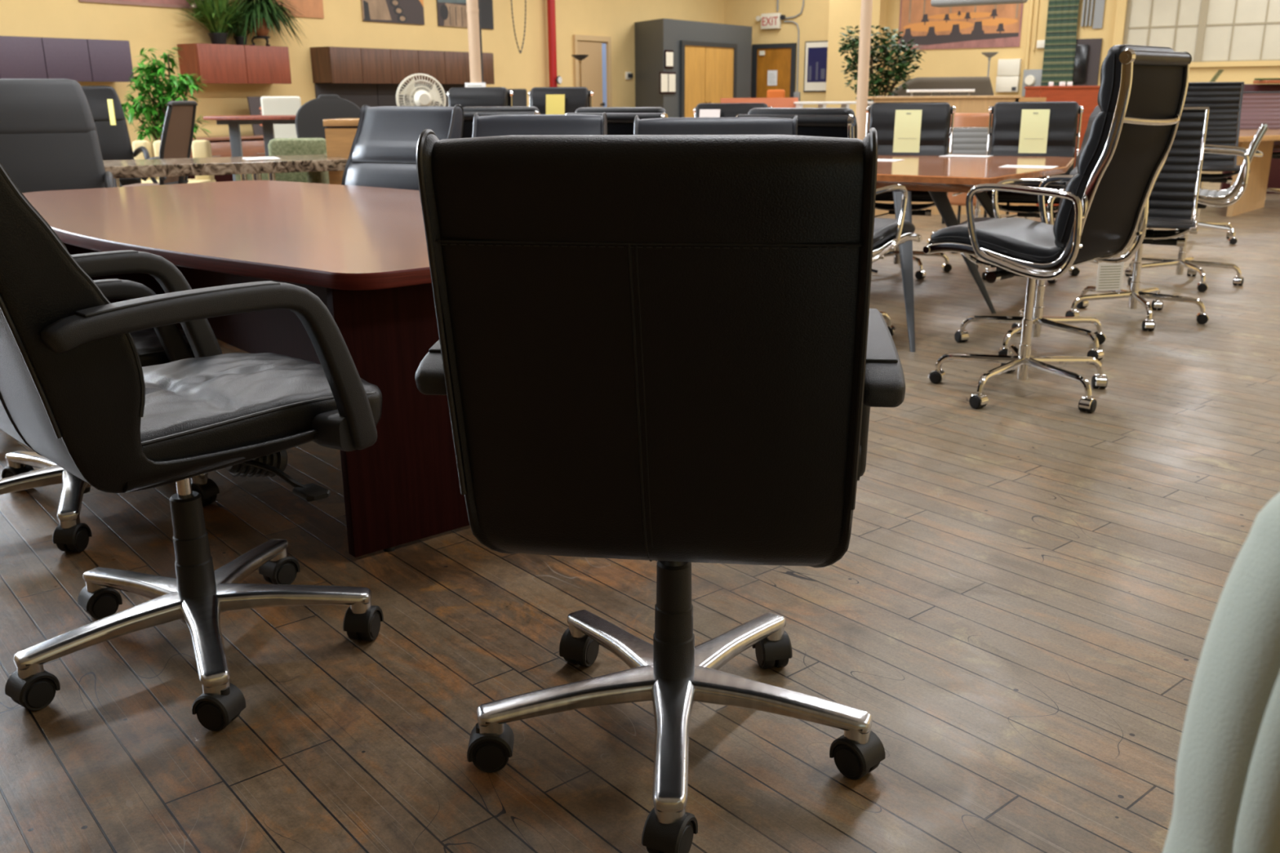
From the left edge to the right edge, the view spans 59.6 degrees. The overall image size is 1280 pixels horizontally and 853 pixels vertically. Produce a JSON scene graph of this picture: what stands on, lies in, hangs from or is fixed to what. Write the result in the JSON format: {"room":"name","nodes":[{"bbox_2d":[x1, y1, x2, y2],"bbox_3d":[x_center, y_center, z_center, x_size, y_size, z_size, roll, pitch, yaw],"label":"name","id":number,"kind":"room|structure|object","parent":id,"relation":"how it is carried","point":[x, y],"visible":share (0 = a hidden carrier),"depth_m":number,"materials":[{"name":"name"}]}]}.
{"room":"office furniture showroom","nodes":[
{"label":"office furniture showroom","id":0,"kind":"room"},
{"bbox_2d":[0,0,724,178],"bbox_3d":[-7.069,-3.732,9.175,0.157,4.300,30.640,11,20,33],"label":"wall","id":1,"kind":"structure","parent":0,"point":[162,28],"depth_m":13.90,"materials":[{"name":"beige paint"}]},
{"bbox_2d":[0,35,133,81],"bbox_3d":[-5.801,-3.519,10.714,0.345,0.400,1.800,11,20,33],"label":"upper cabinet","id":2,"kind":"object","parent":1,"relation":"attached to","point":[78,60],"visible":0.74,"depth_m":10.78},
{"bbox_2d":[78,0,198,8],"bbox_3d":[-5.213,-4.847,11.538,0.021,0.930,1.360,11,20,33],"label":"poster","id":3,"kind":"object","parent":1,"relation":"attached to","point":[165,3],"visible":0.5,"depth_m":11.76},
{"bbox_2d":[177,43,291,84],"bbox_3d":[-4.523,-4.057,12.518,0.345,0.410,1.210,11,20,33],"label":"upper cabinet","id":4,"kind":"object","parent":1,"relation":"attached to","point":[215,63],"visible":0.91,"depth_m":12.31,"materials":[{"name":"red wood"}]},
{"bbox_2d":[175,0,257,44],"bbox_3d":[-4.530,-4.578,12.095,0.555,0.829,1.078,11,20,33],"label":"grass plant","id":5,"kind":"object","parent":4,"relation":"on","point":[213,14],"visible":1,"depth_m":12.13,"materials":[{"name":"green plant"}]},
{"bbox_2d":[226,0,257,44],"bbox_3d":[-4.411,-4.532,12.471,0.359,0.526,0.589,11,20,33],"label":"grass plant","id":6,"kind":"object","parent":4,"relation":"on","point":[239,40],"visible":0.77,"depth_m":12.49,"materials":[{"name":"green plant"}]},
{"bbox_2d":[223,0,308,48],"bbox_3d":[-4.154,-4.601,12.546,0.620,0.685,1.184,11,20,33],"label":"spider plant","id":7,"kind":"object","parent":4,"relation":"on","point":[266,12],"visible":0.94,"depth_m":12.54,"materials":[{"name":"green plant"}]},
{"bbox_2d":[228,0,324,17],"bbox_3d":[-4.238,-5.256,12.914,0.020,0.940,1.370,11,20,33],"label":"poster","id":8,"kind":"object","parent":1,"relation":"attached to","point":[311,8],"visible":0.4,"depth_m":13.35,"materials":[{"name":"orange paper"}]},
{"bbox_2d":[314,83,465,108],"bbox_3d":[-3.123,-4.277,14.892,0.030,0.565,2.990,11,20,33],"label":"tackboard","id":9,"kind":"object","parent":1,"relation":"attached to","point":[373,95],"visible":0.22,"depth_m":14.37,"materials":[{"name":"grey fabric"}]},
{"bbox_2d":[360,0,424,24],"bbox_3d":[-3.195,-5.698,14.383,0.020,0.940,1.080,11,20,33],"label":"poster","id":10,"kind":"object","parent":1,"relation":"attached to","point":[402,11],"visible":1,"depth_m":14.47,"materials":[{"name":"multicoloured paper"}]},
{"bbox_2d":[310,46,494,84],"bbox_3d":[-3.020,-4.710,14.632,0.345,0.420,2.940,11,20,33],"label":"upper cabinet","id":11,"kind":"object","parent":1,"relation":"attached to","point":[333,64],"visible":0.77,"depth_m":14.13,"materials":[{"name":"brown wood"}]},
{"bbox_2d":[436,0,493,29],"bbox_3d":[-2.426,-6.025,15.468,0.021,0.940,1.120,11,20,33],"label":"poster","id":12,"kind":"object","parent":1,"relation":"attached to","point":[451,13],"visible":0.81,"depth_m":15.43,"materials":[{"name":"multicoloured paper"}]},
{"bbox_2d":[572,34,612,106],"bbox_3d":[-0.741,-5.279,18.191,0.100,2.060,0.970,11,20,33],"label":"door","id":13,"kind":"structure","parent":1,"relation":"in","point":[596,68],"depth_m":18.10,"materials":[{"name":"brown"}]},
{"bbox_2d":[0,171,1279,852],"bbox_3d":[-0.581,-0.416,5.572,15.500,0.100,30.640,11,20,33],"label":"floor","id":14,"kind":"structure","parent":0,"point":[1021,602],"depth_m":2.39,"materials":[{"name":"brown wood"}]},
{"bbox_2d":[0,78,114,193],"bbox_3d":[-3.154,-1.202,5.928,0.696,1.241,0.756,-8,18,-23],"label":"chair","id":15,"kind":"object","parent":14,"relation":"on","point":[49,140],"visible":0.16,"depth_m":6.03,"materials":[{"name":"leather"}]},
{"bbox_2d":[0,278,219,551],"bbox_3d":[-1.626,-0.248,3.042,0.769,1.030,0.750,-15,22,-40],"label":"armchair","id":16,"kind":"object","parent":14,"relation":"on","point":[158,345],"visible":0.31,"depth_m":3.01,"materials":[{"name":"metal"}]},
{"bbox_2d":[80,85,150,186],"bbox_3d":[-4.380,-2.137,9.111,0.696,1.241,0.756,-10,19,-29],"label":"chair","id":17,"kind":"object","parent":14,"relation":"on","point":[114,140],"visible":0.16,"depth_m":9.23,"materials":[{"name":"leather"}]},
{"bbox_2d":[119,100,197,186],"bbox_3d":[-3.623,-1.816,8.226,0.690,1.119,0.633,0,17,2],"label":"office chair","id":18,"kind":"object","parent":14,"relation":"on","point":[177,135],"visible":0.44,"depth_m":8.12,"materials":[{"name":"black plastic"}]},
{"bbox_2d":[121,47,212,144],"bbox_3d":[-4.552,-2.797,10.720,0.930,1.595,0.627,0,17,0],"label":"potted plant","id":19,"kind":"object","parent":14,"relation":"on","point":[152,71],"visible":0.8,"depth_m":10.53,"materials":[{"name":"green plant"}]},
{"bbox_2d":[132,139,216,183],"bbox_3d":[-4.159,-2.130,9.894,0.677,0.780,0.400,0,17,0],"label":"sofa","id":20,"kind":"object","parent":14,"relation":"on","point":[200,148],"visible":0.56,"depth_m":9.89,"materials":[{"name":"beige fabric"}]},
{"bbox_2d":[132,140,151,179],"bbox_3d":[-4.428,-2.366,9.959,0.142,0.360,0.100,0,16,0],"label":"cushion","id":21,"kind":"object","parent":20,"relation":"on","point":[135,144],"depth_m":9.89,"materials":[{"name":"beige fabric"}]},
{"bbox_2d":[152,140,160,179],"bbox_3d":[-4.228,-2.368,9.959,0.169,0.360,0.100,0,16,0],"label":"cushion","id":22,"kind":"object","parent":20,"relation":"on","point":[156,144],"depth_m":9.88,"materials":[{"name":"beige fabric"}]},
{"bbox_2d":[191,139,214,179],"bbox_3d":[-3.898,-2.370,9.959,0.152,0.360,0.100,0,16,0],"label":"cushion","id":23,"kind":"object","parent":20,"relation":"on","point":[200,148],"depth_m":9.89,"materials":[{"name":"beige fabric"}]},
{"bbox_2d":[0,160,383,731],"bbox_3d":[-0.952,-0.050,2.198,0.733,1.120,0.769,15,23,43],"label":"armchair","id":24,"kind":"object","parent":14,"relation":"on","point":[76,390],"visible":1,"depth_m":2.08,"materials":[{"name":"leather"}]},
{"bbox_2d":[158,134,265,182],"bbox_3d":[-4.446,-2.918,12.649,0.567,0.730,1.840,11,20,33],"label":"credenza","id":25,"kind":"object","parent":14,"relation":"on","point":[251,144],"visible":0.13,"depth_m":12.19,"materials":[{"name":"brown wood"}]},
{"bbox_2d":[246,96,263,134],"bbox_3d":[-4.250,-3.565,12.797,0.068,0.419,0.506,11,20,33],"label":"picture","id":26,"kind":"object","parent":25,"relation":"on","point":[254,102],"visible":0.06,"depth_m":12.64,"materials":[{"name":"grey"}]},
{"bbox_2d":[102,154,347,186],"bbox_3d":[-2.909,-1.396,7.458,1.834,0.740,0.800,-8,18,-25],"label":"marble table","id":27,"kind":"object","parent":14,"relation":"on","point":[133,168],"visible":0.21,"depth_m":7.16,"materials":[{"name":"brown stone"}]},
{"bbox_2d":[22,180,469,557],"bbox_3d":[-1.279,-0.438,4.186,1.610,0.740,3.240,-14,21,-38],"label":"conference table","id":28,"kind":"object","parent":14,"relation":"on","point":[362,251],"visible":0.52,"depth_m":2.99,"materials":[{"name":"brown wood"}]},
{"bbox_2d":[203,115,295,181],"bbox_3d":[-3.331,-2.234,9.865,0.887,0.985,0.680,-2,17,-5],"label":"desk","id":29,"kind":"object","parent":14,"relation":"on","point":[233,122],"visible":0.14,"depth_m":9.72,"materials":[{"name":"brown wood"}]},
{"bbox_2d":[260,96,301,137],"bbox_3d":[-3.272,-2.470,10.374,0.631,1.148,0.643,-6,17,-19],"label":"office chair","id":30,"kind":"object","parent":14,"relation":"on","point":[270,105],"visible":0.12,"depth_m":10.47,"materials":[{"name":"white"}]},
{"bbox_2d":[235,137,328,183],"bbox_3d":[-2.591,-1.707,8.323,0.616,0.840,0.720,0,17,0],"label":"armchair","id":31,"kind":"object","parent":14,"relation":"on","point":[277,146],"visible":0.12,"depth_m":8.44,"materials":[{"name":"green fabric"}]},
{"bbox_2d":[295,93,360,138],"bbox_3d":[-2.462,-2.076,9.006,0.694,1.158,0.654,-5,17,-14],"label":"office chair","id":32,"kind":"object","parent":14,"relation":"on","point":[309,117],"visible":0.12,"depth_m":9.10,"materials":[{"name":"black plastic"}]},
{"bbox_2d":[323,118,359,184],"bbox_3d":[-1.982,-1.684,7.966,0.332,0.990,0.460,1,17,3],"label":"planter","id":33,"kind":"object","parent":14,"relation":"on","point":[340,133],"visible":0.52,"depth_m":7.66,"materials":[{"name":"brown wood"}]},
{"bbox_2d":[341,104,463,190],"bbox_3d":[-1.275,-0.945,5.268,0.725,1.098,0.769,8,18,26],"label":"armchair","id":34,"kind":"object","parent":14,"relation":"on","point":[383,153],"visible":0.19,"depth_m":5.36,"materials":[{"name":"leather"}]},
{"bbox_2d":[395,73,445,106],"bbox_3d":[-1.847,-2.355,9.639,0.424,1.326,0.400,-6,17,-17],"label":"pedestal fan","id":35,"kind":"object","parent":14,"relation":"on","point":[421,98],"visible":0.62,"depth_m":9.52,"materials":[{"name":"beige plastic"}]},
{"bbox_2d":[466,0,484,82],"bbox_3d":[-1.681,-4.375,11.216,0.143,4.300,0.132,0,17,0],"label":"support post","id":36,"kind":"object","parent":14,"relation":"on","point":[473,10],"visible":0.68,"depth_m":11.31,"materials":[{"name":"beige paint"}]},
{"bbox_2d":[446,86,514,107],"bbox_3d":[-1.291,-1.922,8.382,0.686,1.201,0.757,2,17,10],"label":"office chair","id":37,"kind":"object","parent":14,"relation":"on","point":[498,95],"visible":0.08,"depth_m":8.45,"materials":[{"name":"black leather"}]},
{"bbox_2d":[462,106,540,137],"bbox_3d":[-0.687,-1.388,6.784,0.694,1.077,0.738,7,18,25],"label":"office chair","id":38,"kind":"object","parent":14,"relation":"on","point":[469,112],"visible":0.03,"depth_m":6.38,"materials":[{"name":"black leather"}]},
{"bbox_2d":[506,88,527,106],"bbox_3d":[-1.262,-2.649,10.832,0.631,1.203,0.643,1,17,5],"label":"office chair","id":39,"kind":"object","parent":14,"relation":"on","point":[519,97],"visible":0.04,"depth_m":10.91,"materials":[{"name":"black plastic"}]},
{"bbox_2d":[472,111,607,137],"bbox_3d":[-0.464,-0.727,4.571,0.757,1.064,0.769,2,17,7],"label":"armchair","id":40,"kind":"object","parent":14,"relation":"on","point":[502,124],"visible":0.02,"depth_m":4.72,"materials":[{"name":"leather"}]},
{"bbox_2d":[546,0,562,87],"bbox_3d":[-1.206,-6.103,17.040,0.207,4.300,0.524,11,20,33],"label":"pipe","id":41,"kind":"object","parent":14,"relation":"on","point":[554,80],"visible":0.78,"depth_m":16.94,"materials":[{"name":"red metal"}]},
{"bbox_2d":[528,86,593,114],"bbox_3d":[-0.681,-2.038,8.761,0.686,1.201,0.757,1,17,6],"label":"office chair","id":42,"kind":"object","parent":14,"relation":"on","point":[575,97],"visible":0.05,"depth_m":8.83,"materials":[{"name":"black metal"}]},
{"bbox_2d":[546,94,564,114],"bbox_3d":[-0.668,-2.435,8.817,0.150,0.360,0.055,1,17,6],"label":"sheet","id":43,"kind":"object","parent":42,"relation":"on","point":[555,104],"visible":0.41,"depth_m":8.80,"materials":[{"name":"yellow paper"}]},
{"bbox_2d":[565,106,667,134],"bbox_3d":[0.036,-1.148,5.959,0.694,1.077,0.738,9,19,29],"label":"office chair","id":44,"kind":"object","parent":14,"relation":"on","point":[620,120],"visible":0.02,"depth_m":5.53,"materials":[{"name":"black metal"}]},
{"bbox_2d":[414,127,905,852],"bbox_3d":[0.064,0.058,1.860,0.725,1.092,0.769,2,17,7],"label":"office chair","id":45,"kind":"object","parent":14,"relation":"on","point":[671,351],"visible":1,"depth_m":1.51,"materials":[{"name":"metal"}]},
{"bbox_2d":[633,114,797,135],"bbox_3d":[0.225,-0.477,3.708,0.757,1.064,0.769,2,17,7],"label":"office chair","id":46,"kind":"object","parent":14,"relation":"on","point":[731,125],"visible":0.04,"depth_m":3.86,"materials":[{"name":"black leather"}]},
{"bbox_2d":[693,102,773,117],"bbox_3d":[0.577,-1.704,7.822,0.694,1.077,0.738,5,17,17],"label":"office chair","id":47,"kind":"object","parent":14,"relation":"on","point":[726,109],"visible":0.04,"depth_m":7.90,"materials":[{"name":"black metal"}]},
{"bbox_2d":[699,109,719,117],"bbox_3d":[0.490,-2.097,7.931,0.150,0.300,0.046,5,17,17],"label":"sheet","id":48,"kind":"object","parent":47,"relation":"attached to","point":[703,113],"visible":0.24,"depth_m":7.91,"materials":[{"name":"white paper"}]},
{"bbox_2d":[720,97,798,107],"bbox_3d":[1.337,-3.238,12.941,0.865,1.100,0.650,0,17,0],"label":"reception desk","id":49,"kind":"object","parent":14,"relation":"on","point":[784,102],"visible":0.16,"depth_m":12.48,"materials":[{"name":"brown laminate"}]},
{"bbox_2d":[735,107,922,336],"bbox_3d":[0.873,-0.904,5.115,0.690,1.077,0.738,13,21,38],"label":"office chair","id":50,"kind":"object","parent":14,"relation":"on","point":[888,233],"visible":0.18,"depth_m":4.82,"materials":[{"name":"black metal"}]},
{"bbox_2d":[793,101,873,108],"bbox_3d":[2.128,-3.073,12.444,0.810,1.055,0.400,0,17,0],"label":"display shelf","id":51,"kind":"object","parent":14,"relation":"on","point":[820,104],"visible":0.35,"depth_m":12.11,"materials":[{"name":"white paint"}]},
{"bbox_2d":[855,0,872,140],"bbox_3d":[2.094,-4.117,10.257,0.104,4.300,0.104,0,17,0],"label":"support post","id":52,"kind":"object","parent":14,"relation":"on","point":[866,5],"visible":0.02,"depth_m":10.44,"materials":[{"name":"beige paint"}]},
{"bbox_2d":[838,25,925,101],"bbox_3d":[2.882,-3.830,13.471,1.073,1.914,0.817,0,17,0],"label":"ficus tree","id":53,"kind":"object","parent":14,"relation":"on","point":[882,81],"visible":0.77,"depth_m":13.24,"materials":[{"name":"green plant"}]},
{"bbox_2d":[865,102,955,279],"bbox_3d":[1.716,-1.556,7.295,0.694,1.077,0.738,5,17,17],"label":"office chair","id":54,"kind":"object","parent":14,"relation":"on","point":[935,132],"visible":0.32,"depth_m":7.35,"materials":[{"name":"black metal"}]},
{"bbox_2d":[893,109,922,152],"bbox_3d":[1.762,-1.928,7.365,0.170,0.310,0.047,5,17,17],"label":"sheet","id":55,"kind":"object","parent":54,"relation":"attached to","point":[907,131],"visible":0.98,"depth_m":7.36,"materials":[{"name":"beige paper"}]},
{"bbox_2d":[891,76,994,96],"bbox_3d":[3.734,-3.701,13.831,1.304,1.210,0.810,0,17,0],"label":"sofa","id":56,"kind":"object","parent":14,"relation":"on","point":[982,86],"visible":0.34,"depth_m":13.88,"materials":[{"name":"brown"}]},
{"bbox_2d":[867,95,1046,215],"bbox_3d":[3.029,-2.639,10.864,1.633,1.110,0.360,0,17,0],"label":"desk","id":57,"kind":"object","parent":14,"relation":"on","point":[963,104],"depth_m":10.57,"materials":[{"name":"brown wood"}]},
{"bbox_2d":[906,88,974,96],"bbox_3d":[2.891,-3.214,10.745,0.628,0.060,0.120,0,17,0],"label":"glass shelf","id":58,"kind":"object","parent":57,"relation":"on","point":[931,91],"visible":0.93,"depth_m":10.69,"materials":[{"name":"white glass"}]},
{"bbox_2d":[867,95,1020,98],"bbox_3d":[2.901,-3.159,10.710,1.383,0.025,0.360,0,16,0],"label":"countertop","id":59,"kind":"structure","parent":57,"relation":"on","point":[924,96],"depth_m":10.54,"materials":[{"name":"brown wood"}]},
{"bbox_2d":[926,126,991,253],"bbox_3d":[2.554,-1.785,8.387,0.691,0.885,0.688,0,17,2],"label":"office chair","id":60,"kind":"object","parent":14,"relation":"on","point":[966,140],"visible":0.09,"depth_m":8.54,"materials":[{"name":"silver metal"}]},
{"bbox_2d":[951,128,991,155],"bbox_3d":[2.543,-2.020,8.310,0.320,0.365,0.633,0,17,2],"label":"cushion","id":61,"kind":"object","parent":60,"relation":"on","point":[965,140],"depth_m":8.54,"materials":[{"name":"grey fabric"}]},
{"bbox_2d":[941,112,992,223],"bbox_3d":[2.913,-2.266,9.853,0.500,0.970,0.470,-2,17,-5],"label":"tub chair","id":62,"kind":"object","parent":14,"relation":"on","point":[961,119],"visible":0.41,"depth_m":9.57,"materials":[{"name":"brown leather"}]},
{"bbox_2d":[875,154,1074,351],"bbox_3d":[0.612,-1.350,7.219,3.989,0.740,2.733,13,21,39],"label":"conference table","id":63,"kind":"object","parent":14,"relation":"on","point":[938,175],"visible":0.4,"depth_m":5.89,"materials":[{"name":"brown wood"}]},
{"bbox_2d":[968,101,1084,284],"bbox_3d":[2.483,-1.504,7.103,0.694,1.077,0.738,5,17,17],"label":"office chair","id":64,"kind":"object","parent":14,"relation":"on","point":[1062,135],"visible":0.34,"depth_m":7.16,"materials":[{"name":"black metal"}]},
{"bbox_2d":[1017,109,1049,153],"bbox_3d":[2.529,-1.876,7.173,0.170,0.310,0.047,5,17,17],"label":"sheet","id":65,"kind":"object","parent":64,"relation":"attached to","point":[1034,124],"visible":0.99,"depth_m":7.17,"materials":[{"name":"beige paper"}]},
{"bbox_2d":[922,44,1191,413],"bbox_3d":[1.509,-0.737,4.173,0.791,1.282,0.662,15,23,43],"label":"office chair","id":66,"kind":"object","parent":14,"relation":"on","point":[1142,93],"visible":1,"depth_m":3.98,"materials":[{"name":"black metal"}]},
{"bbox_2d":[1095,262,1124,291],"bbox_3d":[1.921,-0.613,4.567,0.110,0.115,0.002,-3,17,-8],"label":"tag","id":67,"kind":"object","parent":66,"relation":"hanging from","point":[1109,275],"visible":0.99,"depth_m":4.57,"materials":[{"name":"white paper"}]},
{"bbox_2d":[954,105,1168,360],"bbox_3d":[1.867,-0.887,5.033,0.738,1.077,0.690,-2,17,-6],"label":"office chair","id":68,"kind":"object","parent":14,"relation":"on","point":[1098,337],"visible":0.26,"depth_m":5.13,"materials":[{"name":"silver metal"}]},
{"bbox_2d":[1024,85,1099,205],"bbox_3d":[4.221,-2.806,11.250,0.648,1.195,0.470,0,17,0],"label":"base cabinet","id":69,"kind":"object","parent":14,"relation":"on","point":[1086,96],"visible":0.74,"depth_m":10.90,"materials":[{"name":"red wood"}]},
{"bbox_2d":[1065,106,1208,331],"bbox_3d":[2.593,-1.075,5.692,0.666,1.052,0.764,7,18,24],"label":"office chair","id":70,"kind":"object","parent":14,"relation":"on","point":[1171,200],"visible":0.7,"depth_m":5.78,"materials":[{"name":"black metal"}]},
{"bbox_2d":[1146,111,1204,229],"bbox_3d":[2.571,-1.294,5.641,0.450,0.568,0.680,7,18,24],"label":"cushion","id":71,"kind":"object","parent":70,"relation":"on","point":[1171,200],"depth_m":5.80,"materials":[{"name":"black leather"}]},
{"bbox_2d":[1124,121,1268,292],"bbox_3d":[3.345,-1.347,6.766,0.690,0.955,0.681,8,19,27],"label":"office chair","id":72,"kind":"object","parent":14,"relation":"on","point":[1206,197],"visible":0.67,"depth_m":6.67,"materials":[{"name":"silver metal"}]},
{"bbox_2d":[1194,124,1263,196],"bbox_3d":[3.337,-1.589,6.681,0.653,0.413,0.470,8,19,27],"label":"cushion","id":73,"kind":"object","parent":72,"relation":"on","point":[1232,191],"depth_m":6.41,"materials":[{"name":"grey fabric"}]},
{"bbox_2d":[1147,81,1249,244],"bbox_3d":[4.399,-2.079,8.773,0.675,1.205,0.762,5,17,17],"label":"office chair","id":74,"kind":"object","parent":14,"relation":"on","point":[1224,100],"visible":0.47,"depth_m":8.88,"materials":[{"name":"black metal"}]},
{"bbox_2d":[1183,84,1241,170],"bbox_3d":[4.416,-2.318,8.688,0.500,0.657,0.687,5,17,17],"label":"cushion","id":75,"kind":"object","parent":74,"relation":"on","point":[1224,101],"depth_m":8.88,"materials":[{"name":"black leather"}]},
{"bbox_2d":[1162,492,1279,852],"bbox_3d":[0.645,0.491,0.509,0.615,1.020,0.575,0,17,0],"label":"upholstered chair","id":76,"kind":"object","parent":14,"relation":"on","point":[1227,797],"visible":1,"depth_m":0.65,"materials":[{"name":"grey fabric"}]},
{"bbox_2d":[1232,671,1279,852],"bbox_3d":[0.644,0.248,0.655,0.593,0.620,0.048,0,16,0],"label":"cushion","id":77,"kind":"object","parent":76,"relation":"on","point":[1255,694],"depth_m":0.64,"materials":[{"name":"grey fabric"}]},
{"bbox_2d":[1219,80,1279,193],"bbox_3d":[8.001,-3.257,12.584,2.600,1.250,0.320,0,17,3],"label":"desk","id":78,"kind":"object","parent":14,"relation":"on","point":[1273,181],"depth_m":12.75,"materials":[{"name":"brown wood"}]},
{"bbox_2d":[1226,128,1279,216],"bbox_3d":[5.806,-2.504,10.993,1.502,0.740,3.295,10,20,32],"label":"table","id":79,"kind":"object","parent":14,"relation":"on","point":[1253,197],"visible":0.4,"depth_m":10.88,"materials":[{"name":"brown wood"}]},
{"bbox_2d":[1240,91,1279,192],"bbox_3d":[6.633,-2.964,11.840,0.691,1.130,0.749,2,17,10],"label":"office chair","id":80,"kind":"object","parent":14,"relation":"on","point":[1258,108],"visible":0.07,"depth_m":11.99,"materials":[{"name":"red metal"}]},
{"bbox_2d":[1240,93,1279,149],"bbox_3d":[6.636,-3.204,11.754,0.560,0.584,0.683,2,17,10],"label":"cushion","id":81,"kind":"object","parent":80,"relation":"on","point":[1257,108],"depth_m":11.99,"materials":[{"name":"leather"}]},
{"bbox_2d":[634,17,751,117],"bbox_3d":[0.827,-5.860,19.656,0.930,2.320,2.950,11,20,33],"label":"wall","id":82,"kind":"structure","parent":0,"point":[652,37],"depth_m":18.67,"materials":[{"name":"grey paint"}]},
{"bbox_2d":[659,71,675,93],"bbox_3d":[0.455,-5.623,18.268,0.024,0.340,0.460,11,20,33],"label":"picture frame","id":83,"kind":"object","parent":82,"relation":"attached to","point":[667,79],"visible":1,"depth_m":18.25,"materials":[{"name":"brown wood"}]},
{"bbox_2d":[664,49,673,68],"bbox_3d":[0.475,-5.987,18.194,0.024,0.280,0.240,11,20,33],"label":"picture frame","id":84,"kind":"object","parent":82,"relation":"attached to","point":[668,54],"visible":1,"depth_m":18.17,"materials":[{"name":"white paper"}]},
{"bbox_2d":[679,40,737,117],"bbox_3d":[1.217,-5.611,19.372,0.100,2.000,1.840,11,20,33],"label":"door","id":85,"kind":"structure","parent":82,"relation":"in","point":[691,53],"depth_m":18.84,"materials":[{"name":"brown wood"}]},
{"bbox_2d":[704,46,733,102],"bbox_3d":[1.416,-5.661,19.658,0.096,1.930,0.960,11,20,33],"label":"door","id":86,"kind":"structure","parent":85,"relation":"attached to","point":[719,61],"depth_m":19.50,"materials":[{"name":"brown wood"}]},
{"bbox_2d":[724,0,1279,107],"bbox_3d":[8.054,-6.198,17.142,15.500,4.300,0.151,11,20,33],"label":"wall","id":87,"kind":"structure","parent":0,"point":[813,21],"depth_m":19.02,"materials":[{"name":"beige paint"}]},
{"bbox_2d":[755,12,786,29],"bbox_3d":[2.413,-7.473,20.578,0.590,0.270,0.098,11,20,33],"label":"exit sign","id":88,"kind":"object","parent":87,"relation":"attached to","point":[768,20],"visible":1,"depth_m":20.54,"materials":[{"name":"beige plastic"}]},
{"bbox_2d":[751,42,796,97],"bbox_3d":[2.494,-6.117,20.978,0.900,2.040,0.060,11,20,33],"label":"door","id":89,"kind":"structure","parent":87,"relation":"in","point":[780,57],"depth_m":20.79,"materials":[{"name":"orange wood"}]},
{"bbox_2d":[767,70,777,85],"bbox_3d":[2.473,-6.517,20.868,0.200,0.270,0.005,11,20,33],"label":"paper notice","id":90,"kind":"object","parent":89,"relation":"attached to","point":[771,74],"visible":1,"depth_m":20.87,"materials":[{"name":"white paper"}]},
{"bbox_2d":[776,0,804,101],"bbox_3d":[2.737,-7.593,20.359,0.552,3.180,0.058,11,20,33],"label":"conduit","id":91,"kind":"object","parent":87,"relation":"attached to","point":[797,94],"visible":0.8,"depth_m":20.46,"materials":[{"name":"grey metal"}]},
{"bbox_2d":[803,40,827,91],"bbox_3d":[3.248,-6.554,20.324,0.560,0.880,0.036,11,20,33],"label":"framed print","id":92,"kind":"object","parent":87,"relation":"attached to","point":[815,51],"visible":0.66,"depth_m":20.34,"materials":[{"name":"blue paper"}]},
{"bbox_2d":[825,0,887,115],"bbox_3d":[3.812,-6.912,19.651,0.950,4.300,0.300,11,20,33],"label":"column","id":93,"kind":"structure","parent":87,"relation":"attached to","point":[842,13],"depth_m":19.68,"materials":[{"name":"beige paint"}]},
{"bbox_2d":[897,0,1023,49],"bbox_3d":[5.356,-6.987,18.708,2.100,1.240,0.022,11,20,33],"label":"poster","id":94,"kind":"object","parent":87,"relation":"attached to","point":[998,25],"visible":0.97,"depth_m":18.77,"materials":[{"name":"orange paper"}]},
{"bbox_2d":[995,58,1022,92],"bbox_3d":[6.094,-5.806,18.472,0.360,0.520,0.128,11,20,33],"label":"electrical panel","id":95,"kind":"object","parent":87,"relation":"attached to","point":[1006,82],"visible":1,"depth_m":18.43,"materials":[{"name":"beige"}]},
{"bbox_2d":[1023,0,1039,69],"bbox_3d":[6.358,-7.145,17.914,0.146,2.700,0.059,11,20,33],"label":"conduit","id":96,"kind":"object","parent":87,"relation":"attached to","point":[1031,3],"visible":1,"depth_m":18.12,"materials":[{"name":"beige metal"}]},
{"bbox_2d":[1021,69,1042,96],"bbox_3d":[6.417,-5.626,18.278,0.300,0.420,0.158,11,20,33],"label":"electric meter","id":97,"kind":"object","parent":87,"relation":"attached to","point":[1032,77],"visible":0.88,"depth_m":18.23,"materials":[{"name":"grey metal"}]},
{"bbox_2d":[1040,0,1079,85],"bbox_3d":[6.752,-6.406,17.804,0.527,2.300,0.039,11,20,33],"label":"curtain","id":98,"kind":"object","parent":87,"relation":"hanging from","point":[1060,37],"visible":0.81,"depth_m":17.88,"materials":[{"name":"green fabric"}]},
{"bbox_2d":[1072,38,1102,85],"bbox_3d":[7.091,-5.782,17.785,0.420,0.750,0.108,11,20,33],"label":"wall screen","id":99,"kind":"object","parent":87,"relation":"attached to","point":[1088,51],"visible":0.94,"depth_m":17.75,"materials":[{"name":"grey"}]},
{"bbox_2d":[1080,0,1105,28],"bbox_3d":[7.124,-6.909,17.453,0.315,1.300,0.058,11,20,33],"label":"trim","id":100,"kind":"structure","parent":87,"relation":"attached to","point":[1100,4],"depth_m":17.56,"materials":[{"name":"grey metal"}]},
{"bbox_2d":[1111,0,1279,66],"bbox_3d":[9.000,-6.146,16.328,3.840,1.750,0.101,11,20,33],"label":"window","id":101,"kind":"structure","parent":87,"relation":"in","point":[1215,33],"depth_m":16.76,"materials":[{"name":"beige glass"}]},
{"bbox_3d":[-0.611,-4.635,4.323,30.071,0.100,34.046,0,16,0],"label":"ceiling","id":102,"kind":"structure","parent":0,"visible":0},
{"bbox_2d":[930,0,1027,7],"bbox_3d":[4.258,-6.322,13.780,1.200,2.101,0.260,11,20,33],"label":"hanging light","id":103,"kind":"object","parent":102,"relation":"hanging from","point":[938,3],"visible":1,"depth_m":14.03,"materials":[{"name":"grey metal"}]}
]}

